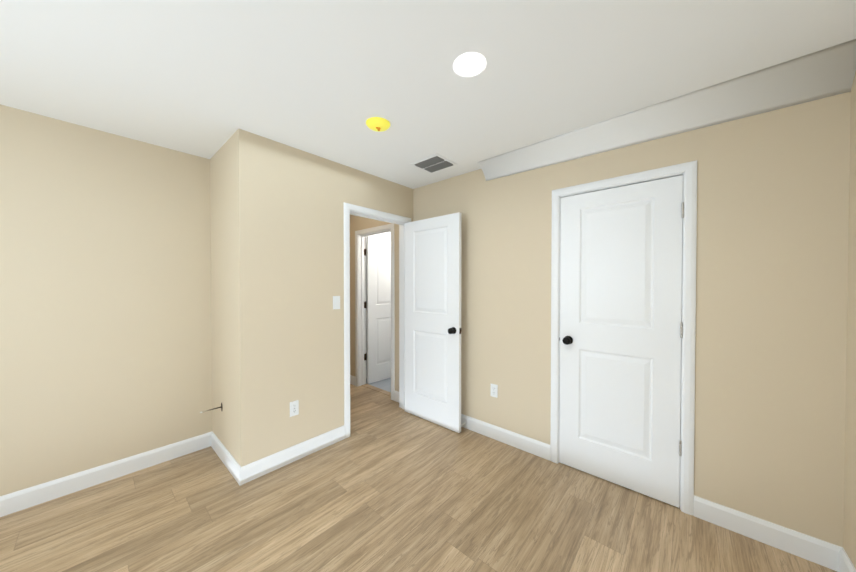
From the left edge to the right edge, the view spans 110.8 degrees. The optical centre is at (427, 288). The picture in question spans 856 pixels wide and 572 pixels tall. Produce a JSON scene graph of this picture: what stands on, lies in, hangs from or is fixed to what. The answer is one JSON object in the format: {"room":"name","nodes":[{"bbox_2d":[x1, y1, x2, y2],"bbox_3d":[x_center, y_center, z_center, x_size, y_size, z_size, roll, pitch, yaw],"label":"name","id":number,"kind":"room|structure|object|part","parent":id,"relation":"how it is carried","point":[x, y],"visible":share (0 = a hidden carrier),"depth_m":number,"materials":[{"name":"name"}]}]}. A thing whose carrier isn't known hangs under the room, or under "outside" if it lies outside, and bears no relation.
{"room":"empty bedroom","nodes":[
{"label":"empty bedroom","id":0,"kind":"room"},
{"bbox_2d":[0,104,211,495],"bbox_3d":[-2.763,0.135,1.578,0.120,2.440,2.620,1,1,41],"label":"wall","id":1,"kind":"structure","parent":0,"point":[105,307],"depth_m":2.03,"materials":[{"name":"beige paint"}]},
{"bbox_2d":[0,375,355,516],"bbox_3d":[-2.017,1.289,2.147,1.264,0.118,4.200,1,1,41],"label":"baseboard","id":2,"kind":"structure","parent":1,"relation":"attached to","point":[13,502],"depth_m":2.14,"materials":[{"name":"white paint"}]},
{"bbox_2d":[210,135,235,459],"bbox_3d":[-1.807,0.123,2.562,1.250,2.440,0.120,1,1,41],"label":"wall","id":3,"kind":"structure","parent":0,"point":[222,276],"depth_m":2.28,"materials":[{"name":"beige paint"}]},
{"bbox_2d":[200,402,222,412],"bbox_3d":[-1.672,0.936,2.287,0.034,0.072,0.151,1,1,41],"label":"gas pipe","id":4,"kind":"object","parent":3,"relation":"attached to","point":[221,407],"visible":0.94,"depth_m":2.29,"materials":[{"name":"brown metal"}]},
{"bbox_2d":[233,129,412,466],"bbox_3d":[-0.771,0.121,2.700,0.120,2.440,1.700,1,1,41],"label":"wall","id":5,"kind":"structure","parent":0,"point":[289,201],"depth_m":2.27,"materials":[{"name":"beige paint"}]},
{"bbox_2d":[290,400,298,416],"bbox_3d":[-1.044,0.936,2.304,0.009,0.115,0.070,1,1,41],"label":"outlet","id":6,"kind":"object","parent":5,"relation":"attached to","point":[294,408],"visible":1,"depth_m":2.30,"materials":[{"name":"white plastic"}]},
{"bbox_2d":[333,296,339,308],"bbox_3d":[-0.796,0.123,2.573,0.009,0.115,0.070,1,1,41],"label":"switch plate","id":7,"kind":"object","parent":5,"relation":"attached to","point":[336,302],"visible":1,"depth_m":2.57,"materials":[{"name":"white plastic"}]},
{"bbox_2d":[344,202,410,437],"bbox_3d":[-0.514,0.284,2.993,0.152,2.107,0.849,1,1,41],"label":"door frame","id":8,"kind":"structure","parent":5,"relation":"attached to","point":[348,207],"depth_m":2.74,"materials":[{"name":"white paint"}]},
{"bbox_2d":[404,212,461,432],"bbox_3d":[0.028,0.315,2.960,0.720,2.030,0.169,1,1,41],"label":"room door","id":9,"kind":"structure","parent":5,"relation":"in","point":[432,286],"depth_m":2.91,"materials":[{"name":"white paint"}]},
{"bbox_3d":[0.217,0.391,2.725,0.064,0.064,0.068,1,1,41],"label":"knob","id":10,"kind":"part","parent":9,"relation":"part of","materials":[{"name":"black metal"}]},
{"bbox_2d":[366,232,390,377],"bbox_3d":[0.125,0.098,4.657,1.130,2.440,2.180,1,1,41],"label":"liner","id":11,"kind":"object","parent":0,"point":[386,235],"depth_m":4.35,"materials":[{"name":"white paint"}]},
{"bbox_2d":[0,378,836,571],"bbox_3d":[-0.186,1.398,2.065,4.358,0.102,6.740,1,1,41],"label":"floor","id":12,"kind":"structure","parent":0,"point":[388,485],"depth_m":1.73,"materials":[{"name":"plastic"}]},
{"bbox_2d":[0,0,855,188],"bbox_3d":[-0.186,-1.141,2.034,4.358,0.100,6.740,1,1,41],"label":"ceiling","id":13,"kind":"structure","parent":0,"point":[325,79],"depth_m":1.43,"materials":[{"name":"white paint"}]},
{"bbox_2d":[366,117,389,131],"bbox_3d":[-0.330,-1.069,1.951,0.160,0.041,0.160,1,1,41],"label":"cap","id":14,"kind":"object","parent":13,"relation":"attached to","point":[378,124],"visible":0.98,"depth_m":1.92,"materials":[{"name":"yellow plastic"}]},
{"bbox_2d":[411,154,456,172],"bbox_3d":[0.051,-1.091,2.597,0.310,0.014,0.280,1,1,41],"label":"ceiling vent","id":15,"kind":"object","parent":13,"relation":"in","point":[434,163],"visible":1,"depth_m":2.58,"materials":[{"name":"white metal"}]},
{"bbox_2d":[453,52,485,76],"bbox_3d":[0.202,-1.081,1.431,0.159,0.005,0.159,1,1,41],"label":"recessed light","id":16,"kind":"object","parent":13,"relation":"in","point":[469,65],"depth_m":1.42,"materials":[{"name":"white"}]},
{"bbox_2d":[477,39,855,180],"bbox_3d":[1.200,-1.011,1.966,1.948,0.158,0.168,1,1,41],"label":"soffit","id":17,"kind":"structure","parent":13,"relation":"attached to","point":[825,73],"depth_m":1.66,"materials":[{"name":"white paint"}]},
{"bbox_2d":[350,92,850,546],"bbox_3d":[0.483,0.120,2.807,4.118,2.440,0.120,1,1,41],"label":"wall","id":18,"kind":"structure","parent":0,"point":[771,290],"depth_m":1.64,"materials":[{"name":"beige paint"}]},
{"bbox_2d":[355,223,394,399],"bbox_3d":[-0.657,0.274,3.805,0.784,2.107,0.136,1,1,41],"label":"door frame","id":19,"kind":"structure","parent":18,"relation":"attached to","point":[361,310],"depth_m":3.99,"materials":[{"name":"white paint"}]},
{"bbox_2d":[362,384,390,395],"bbox_3d":[-0.633,1.325,3.844,0.660,0.006,0.085,1,1,41],"label":"threshold","id":20,"kind":"object","parent":18,"relation":"attached to","point":[377,389],"depth_m":3.86,"materials":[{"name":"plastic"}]},
{"bbox_2d":[364,237,390,383],"bbox_3d":[-0.604,0.299,4.272,0.169,2.030,0.705,1,1,41],"label":"bathroom door","id":21,"kind":"structure","parent":18,"relation":"in","point":[377,356],"depth_m":4.18,"materials":[{"name":"white paint"}]},
{"bbox_2d":[394,390,398,401],"bbox_3d":[-0.338,1.273,3.440,0.193,0.118,0.038,1,1,41],"label":"baseboard","id":22,"kind":"structure","parent":18,"relation":"attached to","point":[396,396],"depth_m":3.48,"materials":[{"name":"white paint"}]},
{"bbox_2d":[491,384,497,397],"bbox_3d":[0.589,0.912,2.636,0.070,0.115,0.009,1,1,41],"label":"outlet","id":23,"kind":"object","parent":18,"relation":"attached to","point":[494,390],"visible":1,"depth_m":2.63,"materials":[{"name":"white plastic"}]},
{"bbox_2d":[461,414,549,460],"bbox_3d":[0.387,1.281,2.799,1.503,0.118,0.038,1,1,41],"label":"baseboard","id":24,"kind":"structure","parent":18,"relation":"attached to","point":[526,444],"depth_m":2.54,"materials":[{"name":"white paint"}]},
{"bbox_2d":[559,175,683,507],"bbox_3d":[1.289,0.326,2.040,0.716,2.030,0.169,1,1,41],"label":"closet door","id":25,"kind":"structure","parent":18,"relation":"in","point":[621,330],"depth_m":1.99,"materials":[{"name":"white paint"}]},
{"bbox_3d":[1.036,0.387,2.197,0.064,0.064,0.068,1,1,41],"label":"knob","id":26,"kind":"part","parent":25,"relation":"part of","materials":[{"name":"black metal"}]},
{"bbox_2d":[550,160,696,514],"bbox_3d":[1.315,0.319,2.073,0.740,2.060,0.120,1,1,41],"label":"door frame","id":27,"kind":"structure","parent":18,"relation":"attached to","point":[682,298],"depth_m":1.86,"materials":[{"name":"white paint"}]},
{"bbox_2d":[694,495,841,570],"bbox_3d":[1.776,1.296,1.588,0.513,0.118,0.014,1,1,41],"label":"baseboard","id":28,"kind":"structure","parent":18,"relation":"attached to","point":[818,551],"depth_m":1.56,"materials":[{"name":"white paint"}]},
{"bbox_2d":[843,72,855,568],"bbox_3d":[0.859,0.153,0.032,0.120,2.440,5.100,1,1,41],"label":"wall","id":29,"kind":"structure","parent":0,"point":[849,537],"depth_m":1.36,"materials":[{"name":"beige paint"}]},
{"bbox_2d":[836,546,855,571],"bbox_3d":[0.590,1.317,-0.157,0.014,0.118,4.200,1,1,41],"label":"baseboard","id":30,"kind":"structure","parent":29,"relation":"attached to","point":[843,562],"depth_m":1.38,"materials":[{"name":"white paint"}]}
]}

